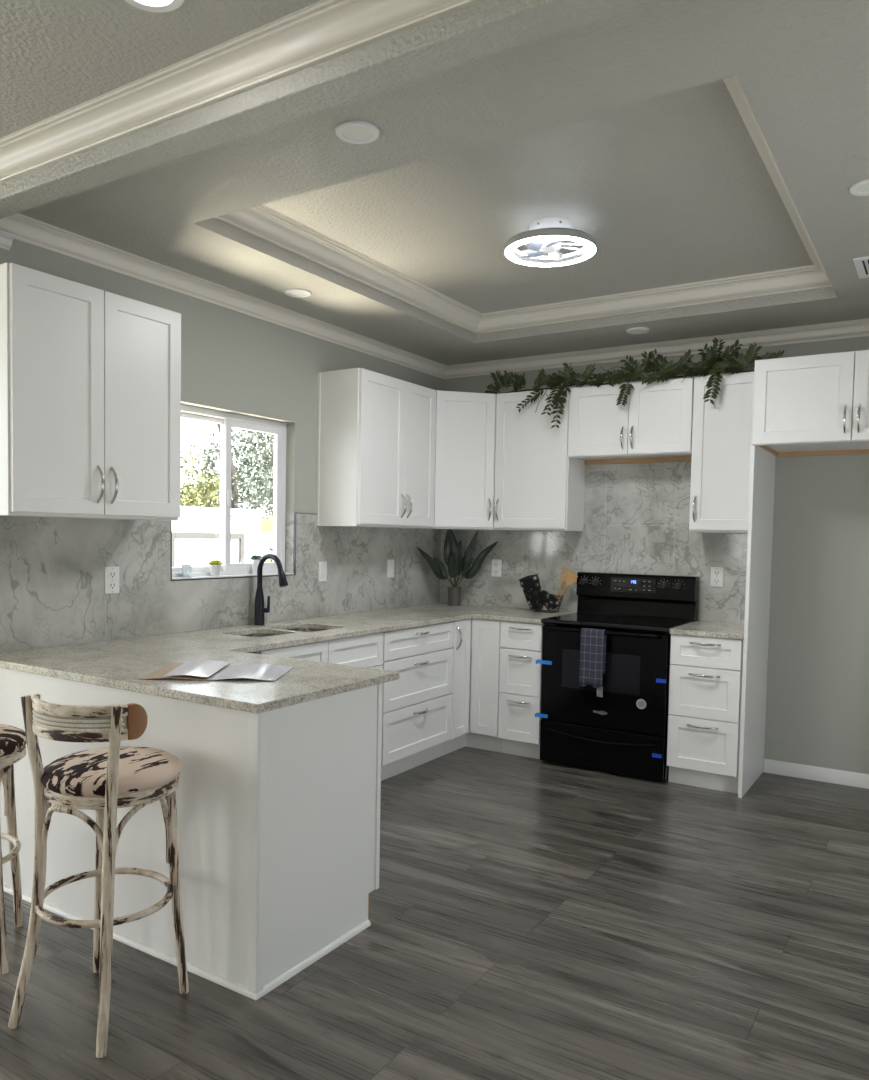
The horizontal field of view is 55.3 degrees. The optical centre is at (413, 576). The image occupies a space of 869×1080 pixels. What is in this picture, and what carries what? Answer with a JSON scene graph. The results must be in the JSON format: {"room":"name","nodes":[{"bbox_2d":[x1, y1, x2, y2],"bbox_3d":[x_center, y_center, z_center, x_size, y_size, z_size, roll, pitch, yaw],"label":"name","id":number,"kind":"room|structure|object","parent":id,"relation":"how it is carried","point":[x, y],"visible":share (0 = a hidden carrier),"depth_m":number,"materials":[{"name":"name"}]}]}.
{"room":"kitchen","nodes":[
{"label":"kitchen","id":0,"kind":"room"},
{"bbox_2d":[0,0,320,137],"bbox_3d":[-2.486,-1.526,1.087,8.100,0.190,4.285,3,3,33],"label":"ceiling","id":1,"kind":"structure","parent":0,"point":[57,56],"depth_m":2.26,"materials":[{"name":"grey paint"}]},
{"bbox_2d":[125,0,183,12],"bbox_3d":[-0.649,-1.441,2.037,0.170,0.010,0.170,3,3,33],"label":"recessed light","id":2,"kind":"object","parent":1,"relation":"in","point":[160,6],"visible":1,"depth_m":2.09,"materials":[{"name":"white plastic"}]},
{"bbox_2d":[138,0,170,4],"bbox_3d":[-0.649,-1.442,2.037,0.117,0.001,0.117,3,3,33],"label":"diffuser","id":3,"kind":"object","parent":2,"relation":"attached to","point":[140,2],"depth_m":2.09,"materials":[{"name":"white"}]},
{"bbox_2d":[0,239,443,652],"bbox_3d":[-0.818,-0.304,4.905,0.140,2.950,3.855,3,3,33],"label":"wall","id":4,"kind":"structure","parent":0,"point":[232,361],"depth_m":4.59,"materials":[{"name":"grey paint"}]},
{"bbox_2d":[0,230,14,249],"bbox_3d":[-1.701,-1.358,3.283,0.050,0.054,0.240,3,3,33],"label":"trim","id":5,"kind":"structure","parent":4,"relation":"attached to","point":[6,238],"depth_m":3.36,"materials":[{"name":"white"}]},
{"bbox_2d":[0,263,180,520],"bbox_3d":[-1.396,-0.716,3.512,0.366,0.937,0.821,3,3,33],"label":"upper cabinet","id":6,"kind":"object","parent":4,"relation":"attached to","point":[90,377],"visible":1,"depth_m":3.37,"materials":[{"name":"white paint"}]},
{"bbox_2d":[0,513,440,652],"bbox_3d":[-0.791,-0.057,4.882,0.071,0.633,3.599,3,3,33],"label":"backsplash","id":7,"kind":"structure","parent":4,"relation":"attached to","point":[52,594],"depth_m":4.09,"materials":[{"name":"grey stone"}]},
{"bbox_2d":[104,566,118,593],"bbox_3d":[-1.403,0.018,3.866,0.009,0.126,0.080,3,3,33],"label":"wall outlet","id":8,"kind":"object","parent":7,"relation":"attached to","point":[111,574],"visible":1,"depth_m":3.86,"materials":[{"name":"white plastic"}]},
{"bbox_2d":[109,571,115,578],"bbox_3d":[-1.401,-0.008,3.863,0.003,0.036,0.040,3,3,33],"label":"socket","id":9,"kind":"object","parent":8,"relation":"attached to","point":[112,574],"depth_m":3.86,"materials":[{"name":"white plastic"}]},
{"bbox_2d":[109,582,115,589],"bbox_3d":[-1.402,0.044,3.866,0.003,0.036,0.040,3,3,33],"label":"socket","id":10,"kind":"object","parent":8,"relation":"attached to","point":[112,585],"depth_m":3.86,"materials":[{"name":"white plastic"}]},
{"bbox_2d":[318,561,326,581],"bbox_3d":[-0.562,-0.029,5.163,0.010,0.126,0.080,3,3,33],"label":"light switch","id":11,"kind":"object","parent":7,"relation":"attached to","point":[322,566],"visible":1,"depth_m":5.15,"materials":[{"name":"white plastic"}]},
{"bbox_2d":[387,559,393,577],"bbox_3d":[-0.156,-0.054,5.790,0.010,0.126,0.080,3,3,33],"label":"light switch","id":12,"kind":"object","parent":7,"relation":"attached to","point":[390,563],"visible":1,"depth_m":5.78,"materials":[{"name":"white plastic"}]},
{"bbox_2d":[172,404,285,576],"bbox_3d":[-1.042,-0.452,4.595,0.078,0.900,0.934,3,3,33],"label":"window","id":13,"kind":"structure","parent":4,"relation":"in","point":[227,421],"depth_m":4.61,"materials":[{"name":"white plastic"}]},
{"bbox_2d":[172,573,293,579],"bbox_3d":[-0.995,-0.002,4.582,0.069,0.007,0.934,3,3,33],"label":"trim","id":14,"kind":"structure","parent":4,"relation":"attached to","point":[196,577],"depth_m":4.51,"materials":[{"name":"white"}]},
{"bbox_2d":[181,564,190,577],"bbox_3d":[-1.176,-0.028,4.298,0.052,0.066,0.052,3,3,33],"label":"glass jar","id":15,"kind":"object","parent":14,"relation":"on","point":[185,568],"visible":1,"depth_m":4.28,"materials":[{"name":"white"}]},
{"bbox_2d":[208,560,221,575],"bbox_3d":[-1.065,-0.046,4.465,0.074,0.089,0.074,-1,3,-35],"label":"succulent","id":16,"kind":"object","parent":14,"relation":"on","point":[214,565],"visible":1,"depth_m":4.44,"materials":[{"name":"white ceramic"}]},
{"bbox_2d":[209,565,220,575],"bbox_3d":[-1.065,-0.032,4.465,0.064,0.062,0.064,3,3,33],"label":"pot","id":17,"kind":"object","parent":14,"relation":"on","point":[215,570],"depth_m":4.44,"materials":[{"name":"white ceramic"}]},
{"bbox_2d":[249,555,261,574],"bbox_3d":[-0.893,-0.067,4.734,0.074,0.112,0.063,2,3,10],"label":"succulent","id":18,"kind":"object","parent":14,"relation":"on","point":[255,559],"visible":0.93,"depth_m":4.71,"materials":[{"name":"white ceramic"}]},
{"bbox_2d":[252,560,259,574],"bbox_3d":[-0.894,-0.053,4.729,0.052,0.085,0.052,3,3,33],"label":"pot","id":19,"kind":"object","parent":14,"relation":"on","point":[254,562],"depth_m":4.71,"materials":[{"name":"white ceramic"}]},
{"bbox_2d":[171,513,312,580],"bbox_3d":[-0.906,-0.181,4.639,0.015,0.373,1.150,3,3,33],"label":"trim","id":20,"kind":"structure","parent":4,"relation":"attached to","point":[294,564],"depth_m":4.75,"materials":[{"name":"grey metal"}]},
{"bbox_2d":[316,368,436,528],"bbox_3d":[-0.202,-0.786,5.354,0.366,0.937,0.868,3,3,33],"label":"upper cabinet","id":21,"kind":"object","parent":4,"relation":"attached to","point":[376,432],"visible":1,"depth_m":5.08,"materials":[{"name":"white paint"}]},
{"bbox_2d":[0,0,646,218],"bbox_3d":[0.178,-1.454,1.987,4.600,0.330,0.115,3,3,33],"label":"ceiling beam","id":22,"kind":"structure","parent":0,"point":[485,27],"depth_m":2.25,"materials":[{"name":"grey paint"}]},
{"bbox_2d":[0,0,483,182],"bbox_3d":[-1.348,-1.456,2.853,8.100,0.085,0.092,3,3,33],"label":"trim","id":23,"kind":"structure","parent":22,"relation":"attached to","point":[323,30],"depth_m":2.33,"materials":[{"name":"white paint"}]},
{"bbox_2d":[0,746,868,1079],"bbox_3d":[-1.527,1.296,2.788,8.300,0.060,8.200,3,3,33],"label":"floor","id":24,"kind":"structure","parent":0,"point":[530,918],"depth_m":2.80,"materials":[{"name":"grey wood"}]},
{"bbox_2d":[0,724,26,974],"bbox_3d":[-1.502,0.790,2.744,0.428,0.960,0.411,0,3,-17],"label":"bar stool","id":25,"kind":"object","parent":24,"relation":"on","point":[13,742],"visible":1,"depth_m":2.79,"materials":[{"name":"beige paint"}]},
{"bbox_2d":[0,724,26,756],"bbox_3d":[-1.485,0.542,2.732,0.396,0.063,0.396,0,3,-17],"label":"seat cushion","id":26,"kind":"object","parent":25,"relation":"on","point":[13,742],"depth_m":2.72,"materials":[{"name":"fabric"}]},
{"bbox_2d":[8,694,188,1057],"bbox_3d":[-0.901,0.815,2.459,0.411,0.960,0.428,2,3,22],"label":"bar stool","id":27,"kind":"object","parent":24,"relation":"on","point":[101,780],"visible":1,"depth_m":2.32,"materials":[{"name":"beige paint"}]},
{"bbox_2d":[41,746,181,796],"bbox_3d":[-0.889,0.567,2.456,0.396,0.063,0.396,2,3,22],"label":"seat cushion","id":28,"kind":"object","parent":27,"relation":"on","point":[143,771],"depth_m":2.35,"materials":[{"name":"fabric"}]},
{"bbox_2d":[0,668,381,999],"bbox_3d":[-0.933,0.811,3.239,1.566,0.884,0.720,3,3,33],"label":"base cabinet","id":29,"kind":"object","parent":24,"relation":"on","point":[278,810],"visible":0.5,"depth_m":2.75,"materials":[{"name":"white paint"}]},
{"bbox_2d":[0,603,576,713],"bbox_3d":[-0.135,0.308,4.436,1.566,0.029,3.638,3,3,33],"label":"countertop","id":30,"kind":"structure","parent":29,"relation":"on","point":[119,663],"depth_m":3.35,"materials":[{"name":"stone"}]},
{"bbox_2d":[139,660,293,680],"bbox_3d":[-0.700,0.342,3.037,0.486,0.017,0.358,1,3,1],"label":"brochure","id":31,"kind":"object","parent":30,"relation":"on","point":[202,669],"visible":1,"depth_m":3.00,"materials":[{"name":"beige paper"}]},
{"bbox_2d":[254,553,287,624],"bbox_3d":[-0.779,0.075,4.553,0.261,0.402,0.060,3,4,41],"label":"faucet","id":32,"kind":"object","parent":30,"relation":"on","point":[260,610],"visible":1,"depth_m":4.60,"materials":[{"name":"black metal"}]},
{"bbox_2d":[241,628,324,636],"bbox_3d":[-0.678,0.404,4.428,0.356,0.178,0.696,3,3,33],"label":"sink","id":33,"kind":"object","parent":30,"relation":"in","point":[295,629],"visible":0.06,"depth_m":4.72,"materials":[{"name":"silver metal"}]},
{"bbox_2d":[417,529,497,605],"bbox_3d":[0.311,-0.069,6.085,0.591,0.576,0.202,1,3,-4],"label":"potted plant","id":34,"kind":"object","parent":30,"relation":"on","point":[454,559],"visible":0.98,"depth_m":6.08,"materials":[{"name":"green plant"}]},
{"bbox_2d":[529,595,562,612],"bbox_3d":[0.921,0.187,5.744,0.219,0.116,0.167,3,3,33],"label":"wire basket","id":35,"kind":"object","parent":30,"relation":"on","point":[549,599],"visible":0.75,"depth_m":5.70,"materials":[{"name":"black metal"}]},
{"bbox_2d":[518,574,548,611],"bbox_3d":[0.841,0.116,5.736,0.235,0.266,0.049,2,3,27],"label":"oven mitt","id":36,"kind":"object","parent":35,"relation":"in","point":[530,584],"visible":0.98,"depth_m":5.72,"materials":[{"name":"black fabric"}]},
{"bbox_2d":[542,594,559,609],"bbox_3d":[0.941,0.177,5.677,0.140,0.115,0.035,3,3,33],"label":"pot holder","id":37,"kind":"object","parent":35,"relation":"in","point":[556,602],"visible":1,"depth_m":5.66,"materials":[{"name":"black fabric"}]},
{"bbox_2d":[556,566,570,597],"bbox_3d":[1.026,0.081,5.728,0.141,0.301,0.019,2,3,22],"label":"slotted spatula","id":38,"kind":"object","parent":35,"relation":"in","point":[563,578],"visible":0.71,"depth_m":5.72,"materials":[{"name":"brown wood"}]},
{"bbox_2d":[558,570,577,600],"bbox_3d":[1.033,0.096,5.660,0.191,0.282,0.009,3,3,36],"label":"wooden spatula","id":39,"kind":"object","parent":35,"relation":"in","point":[570,579],"visible":0.95,"depth_m":5.63,"materials":[{"name":"brown wood"}]},
{"bbox_2d":[250,632,382,754],"bbox_3d":[-0.684,0.757,4.429,0.664,0.884,0.993,3,3,33],"label":"base cabinet","id":40,"kind":"object","parent":24,"relation":"on","point":[366,651],"visible":0.09,"depth_m":4.37,"materials":[{"name":"white paint"}]},
{"bbox_2d":[381,622,453,780],"bbox_3d":[-0.200,0.728,5.177,0.664,0.884,0.782,3,3,33],"label":"base cabinet","id":41,"kind":"object","parent":24,"relation":"on","point":[416,706],"visible":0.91,"depth_m":5.00,"materials":[{"name":"white paint"}]},
{"bbox_2d":[443,618,501,754],"bbox_3d":[0.316,0.706,5.818,0.833,0.884,0.852,3,3,33],"label":"base cabinet","id":42,"kind":"object","parent":24,"relation":"on","point":[476,647],"visible":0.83,"depth_m":5.48,"materials":[{"name":"white paint"}]},
{"bbox_2d":[498,621,543,758],"bbox_3d":[0.843,0.726,5.589,0.296,0.884,0.664,3,3,33],"label":"base cabinet","id":43,"kind":"object","parent":24,"relation":"on","point":[520,677],"visible":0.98,"depth_m":5.35,"materials":[{"name":"white paint"}]},
{"bbox_2d":[540,572,698,780],"bbox_3d":[1.294,0.593,5.258,0.801,1.198,0.694,3,3,33],"label":"range","id":44,"kind":"object","parent":24,"relation":"on","point":[619,731],"visible":0.94,"depth_m":5.09,"materials":[{"name":"black metal"}]},
{"bbox_2d":[535,713,547,717],"bbox_3d":[0.809,0.878,5.235,0.080,0.028,0.013,2,3,14],"label":"tape","id":45,"kind":"object","parent":44,"relation":"attached to","point":[536,714],"visible":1,"depth_m":5.24,"materials":[{"name":"blue plastic"}]},
{"bbox_2d":[536,659,551,664],"bbox_3d":[0.821,0.538,5.209,0.100,0.031,0.020,1,3,8],"label":"tape","id":46,"kind":"object","parent":44,"relation":"attached to","point":[538,660],"visible":1,"depth_m":5.21,"materials":[{"name":"blue plastic"}]},
{"bbox_2d":[579,628,605,696],"bbox_3d":[1.080,0.517,4.989,0.147,0.406,0.050,3,3,33],"label":"towel","id":47,"kind":"object","parent":44,"relation":"hanging from","point":[592,667],"visible":1,"depth_m":4.97,"materials":[{"name":"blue fabric"}]},
{"bbox_2d":[541,613,692,631],"bbox_3d":[1.291,0.286,5.232,0.797,0.024,0.562,3,3,33],"label":"cooktop","id":48,"kind":"object","parent":44,"relation":"in","point":[616,622],"depth_m":5.16,"materials":[{"name":"black glass"}]},
{"bbox_2d":[652,753,661,758],"bbox_3d":[1.428,1.050,4.852,0.059,0.024,0.001,3,3,33],"label":"tape","id":49,"kind":"object","parent":44,"relation":"attached to","point":[653,754],"visible":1,"depth_m":4.85,"materials":[{"name":"blue plastic"}]},
{"bbox_2d":[656,678,665,682],"bbox_3d":[1.443,0.608,4.823,0.059,0.024,0.001,3,3,33],"label":"tape","id":50,"kind":"object","parent":44,"relation":"attached to","point":[657,679],"visible":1,"depth_m":4.82,"materials":[{"name":"blue plastic"}]},
{"bbox_2d":[667,634,743,793],"bbox_3d":[1.812,0.774,4.963,0.404,0.884,0.664,3,3,33],"label":"base cabinet","id":51,"kind":"object","parent":24,"relation":"on","point":[705,680],"visible":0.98,"depth_m":4.72,"materials":[{"name":"white paint"}]},
{"bbox_2d":[670,621,743,639],"bbox_3d":[1.827,0.317,4.953,0.406,0.029,0.637,3,3,33],"label":"countertop","id":52,"kind":"structure","parent":51,"relation":"on","point":[697,628],"depth_m":4.78,"materials":[{"name":"stone"}]},
{"bbox_2d":[738,446,775,797],"bbox_3d":[2.011,0.251,4.839,0.020,1.949,0.645,3,3,33],"label":"panel","id":53,"kind":"object","parent":24,"relation":"on","point":[762,463],"visible":1,"depth_m":4.76,"materials":[{"name":"white paint"}]},
{"bbox_2d":[20,0,868,364],"bbox_3d":[1.225,-1.513,3.604,4.880,0.155,3.740,3,3,33],"label":"ceiling","id":54,"kind":"structure","parent":0,"point":[624,126],"depth_m":3.23,"materials":[{"name":"grey paint"}]},
{"bbox_2d":[285,288,310,297],"bbox_3d":[-0.610,-1.501,4.394,0.140,0.010,0.140,3,3,33],"label":"recessed light","id":55,"kind":"object","parent":54,"relation":"in","point":[293,292],"visible":1,"depth_m":4.39,"materials":[{"name":"white plastic"}]},
{"bbox_2d":[289,291,306,295],"bbox_3d":[-0.610,-1.502,4.394,0.097,0.001,0.097,3,3,33],"label":"diffuser","id":56,"kind":"object","parent":55,"relation":"attached to","point":[291,293],"depth_m":4.40,"materials":[{"name":"white"}]},
{"bbox_2d":[335,120,379,143],"bbox_3d":[-0.176,-1.407,2.629,0.140,0.010,0.140,3,3,33],"label":"recessed light","id":57,"kind":"object","parent":54,"relation":"in","point":[351,131],"visible":1,"depth_m":2.62,"materials":[{"name":"white plastic"}]},
{"bbox_2d":[342,126,372,139],"bbox_3d":[-0.176,-1.407,2.629,0.097,0.001,0.097,3,3,33],"label":"diffuser","id":58,"kind":"object","parent":57,"relation":"attached to","point":[348,132],"depth_m":2.63,"materials":[{"name":"white"}]},
{"bbox_2d":[214,75,832,333],"bbox_3d":[0.651,-1.566,3.873,2.145,0.096,2.435,3,3,33],"label":"trim","id":59,"kind":"structure","parent":54,"relation":"attached to","point":[262,222],"depth_m":4.48,"materials":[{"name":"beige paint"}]},
{"bbox_2d":[505,217,595,266],"bbox_3d":[0.631,-1.550,3.809,0.414,0.122,0.414,3,3,33],"label":"ceiling fan light","id":60,"kind":"object","parent":54,"relation":"attached to","point":[543,236],"visible":1,"depth_m":3.76,"materials":[{"name":"white plastic"}]},
{"bbox_2d":[505,236,595,266],"bbox_3d":[0.629,-1.491,3.812,0.412,0.002,0.412,3,3,33],"label":"diffuser","id":61,"kind":"object","parent":60,"relation":"attached to","point":[536,248],"depth_m":3.82,"materials":[{"name":"white plastic"}]},
{"bbox_2d":[626,327,649,333],"bbox_3d":[1.374,-1.500,5.065,0.140,0.010,0.140,3,3,33],"label":"recessed light","id":62,"kind":"object","parent":54,"relation":"in","point":[637,330],"visible":1,"depth_m":5.06,"materials":[{"name":"white"}]},
{"bbox_2d":[630,329,645,332],"bbox_3d":[1.374,-1.500,5.065,0.097,0.001,0.097,3,3,33],"label":"diffuser","id":63,"kind":"object","parent":62,"relation":"attached to","point":[631,330],"depth_m":5.07,"materials":[{"name":"white"}]},
{"bbox_2d":[850,179,868,195],"bbox_3d":[1.639,-1.391,2.963,0.140,0.010,0.140,3,3,33],"label":"recessed light","id":64,"kind":"object","parent":54,"relation":"in","point":[861,188],"visible":1,"depth_m":2.98,"materials":[{"name":"white"}]},
{"bbox_2d":[857,183,868,192],"bbox_3d":[1.640,-1.392,2.963,0.097,0.001,0.097,3,3,33],"label":"diffuser","id":65,"kind":"object","parent":64,"relation":"attached to","point":[861,187],"depth_m":2.97,"materials":[{"name":"white"}]},
{"bbox_2d":[853,256,868,278],"bbox_3d":[2.165,-1.422,3.785,0.252,0.011,0.316,3,3,33],"label":"ceiling vent","id":66,"kind":"object","parent":54,"relation":"in","point":[861,264],"visible":1,"depth_m":3.81,"materials":[{"name":"white metal"}]},
{"bbox_2d":[443,336,868,773],"bbox_3d":[2.240,-0.261,5.140,4.740,2.950,0.140,3,3,33],"label":"wall","id":67,"kind":"structure","parent":0,"point":[817,696],"depth_m":4.96,"materials":[{"name":"grey paint"}]},
{"bbox_2d":[0,213,868,378],"bbox_3d":[1.185,-1.390,3.551,4.600,0.086,3.600,3,3,33],"label":"trim","id":68,"kind":"structure","parent":67,"relation":"attached to","point":[26,229],"depth_m":4.87,"materials":[{"name":"white wood"}]},
{"bbox_2d":[408,390,496,529],"bbox_3d":[0.314,-0.804,5.909,0.628,0.937,0.629,3,3,33],"label":"upper cabinet","id":69,"kind":"object","parent":67,"relation":"attached to","point":[465,421],"visible":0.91,"depth_m":5.69,"materials":[{"name":"white paint"}]},
{"bbox_2d":[494,388,584,530],"bbox_3d":[0.864,-0.785,5.710,0.541,0.937,0.366,3,3,33],"label":"upper cabinet","id":70,"kind":"object","parent":67,"relation":"attached to","point":[538,487],"visible":0.98,"depth_m":5.60,"materials":[{"name":"white paint"}]},
{"bbox_2d":[440,462,747,623],"bbox_3d":[1.201,-0.268,5.723,2.342,1.041,0.011,3,3,33],"label":"backsplash","id":71,"kind":"structure","parent":67,"relation":"attached to","point":[636,515],"depth_m":5.58,"materials":[{"name":"grey stone"}]},
{"bbox_2d":[491,559,501,576],"bbox_3d":[0.613,-0.061,6.100,0.080,0.126,0.009,3,3,33],"label":"wall outlet","id":72,"kind":"object","parent":71,"relation":"attached to","point":[496,564],"visible":1,"depth_m":6.10,"materials":[{"name":"white plastic"}]},
{"bbox_2d":[710,567,723,586],"bbox_3d":[1.925,0.005,5.252,0.080,0.126,0.009,3,3,33],"label":"wall outlet","id":73,"kind":"object","parent":71,"relation":"attached to","point":[717,573],"visible":1,"depth_m":5.25,"materials":[{"name":"white plastic"}]},
{"bbox_2d":[713,578,719,583],"bbox_3d":[1.923,0.031,5.251,0.040,0.036,0.003,3,3,33],"label":"socket","id":74,"kind":"object","parent":73,"relation":"attached to","point":[715,580],"depth_m":5.25,"materials":[{"name":"white plastic"}]},
{"bbox_2d":[714,570,719,575],"bbox_3d":[1.924,-0.021,5.249,0.040,0.036,0.003,3,3,33],"label":"socket","id":75,"kind":"object","parent":73,"relation":"attached to","point":[716,572],"depth_m":5.25,"materials":[{"name":"white plastic"}]},
{"bbox_2d":[568,377,693,464],"bbox_3d":[1.428,-0.985,5.337,0.791,0.481,0.366,3,3,33],"label":"upper cabinet","id":76,"kind":"object","parent":67,"relation":"attached to","point":[655,424],"visible":0.96,"depth_m":5.22,"materials":[{"name":"white paint"}]},
{"bbox_2d":[484,338,783,427],"bbox_3d":[1.295,-1.187,5.217,1.921,0.490,0.268,3,3,33],"label":"garland","id":77,"kind":"object","parent":76,"relation":"on","point":[709,364],"visible":0.98,"depth_m":5.14,"materials":[{"name":"green plant"}]},
{"bbox_2d":[689,371,753,532],"bbox_3d":[1.927,-0.732,5.023,0.402,0.937,0.366,3,3,33],"label":"upper cabinet","id":78,"kind":"object","parent":67,"relation":"attached to","point":[721,431],"visible":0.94,"depth_m":4.92,"materials":[{"name":"white paint"}]},
{"bbox_2d":[752,350,868,456],"bbox_3d":[2.423,-0.932,4.503,0.977,0.470,0.687,3,3,33],"label":"upper cabinet","id":79,"kind":"object","parent":67,"relation":"attached to","point":[809,405],"visible":0.98,"depth_m":4.38,"materials":[{"name":"white paint"}]},
{"bbox_2d":[764,759,868,788],"bbox_3d":[3.111,1.220,4.540,2.224,0.082,0.014,3,3,33],"label":"baseboard","id":80,"kind":"structure","parent":67,"relation":"attached to","point":[854,779],"depth_m":4.98,"materials":[{"name":"white wood"}]},
{"label":"outside","id":81,"kind":"structure","parent":0,"visible":0},
{"bbox_3d":[-7.577,0.577,22.182,29.850,0.050,42.000,3,3,33],"label":"ground","id":82,"kind":"structure","parent":81,"visible":0},
{"bbox_2d":[180,444,219,507],"bbox_3d":[-3.591,-0.525,13.380,0.951,3.260,1.451,3,3,33],"label":"bush","id":83,"kind":"object","parent":82,"relation":"on","point":[199,496],"visible":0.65,"depth_m":13.34,"materials":[{"name":"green plant"}]},
{"bbox_2d":[172,506,264,566],"bbox_3d":[-2.998,0.316,8.098,1.290,2.022,3.070,3,3,33],"label":"shed","id":84,"kind":"object","parent":82,"relation":"on","point":[195,535],"visible":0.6,"depth_m":8.36,"materials":[{"name":"white"}]},
{"bbox_2d":[197,423,273,518],"bbox_3d":[-2.910,-1.388,16.150,1.994,4.744,3.033,3,3,33],"label":"tree","id":85,"kind":"object","parent":82,"relation":"on","point":[265,467],"visible":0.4,"depth_m":15.60,"materials":[{"name":"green plant"}]},
{"bbox_2d":[261,519,272,531],"bbox_3d":[-1.870,0.182,11.731,0.130,1.970,3.700,3,3,33],"label":"fence","id":86,"kind":"object","parent":82,"relation":"on","point":[266,524],"visible":0.02,"depth_m":11.35,"materials":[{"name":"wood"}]},
{"bbox_2d":[261,547,272,561],"bbox_3d":[-1.799,0.416,10.972,0.582,1.680,1.154,3,3,33],"label":"shrub","id":87,"kind":"object","parent":82,"relation":"on","point":[270,549],"visible":0.02,"depth_m":10.83,"materials":[{"name":"yellow plant"}]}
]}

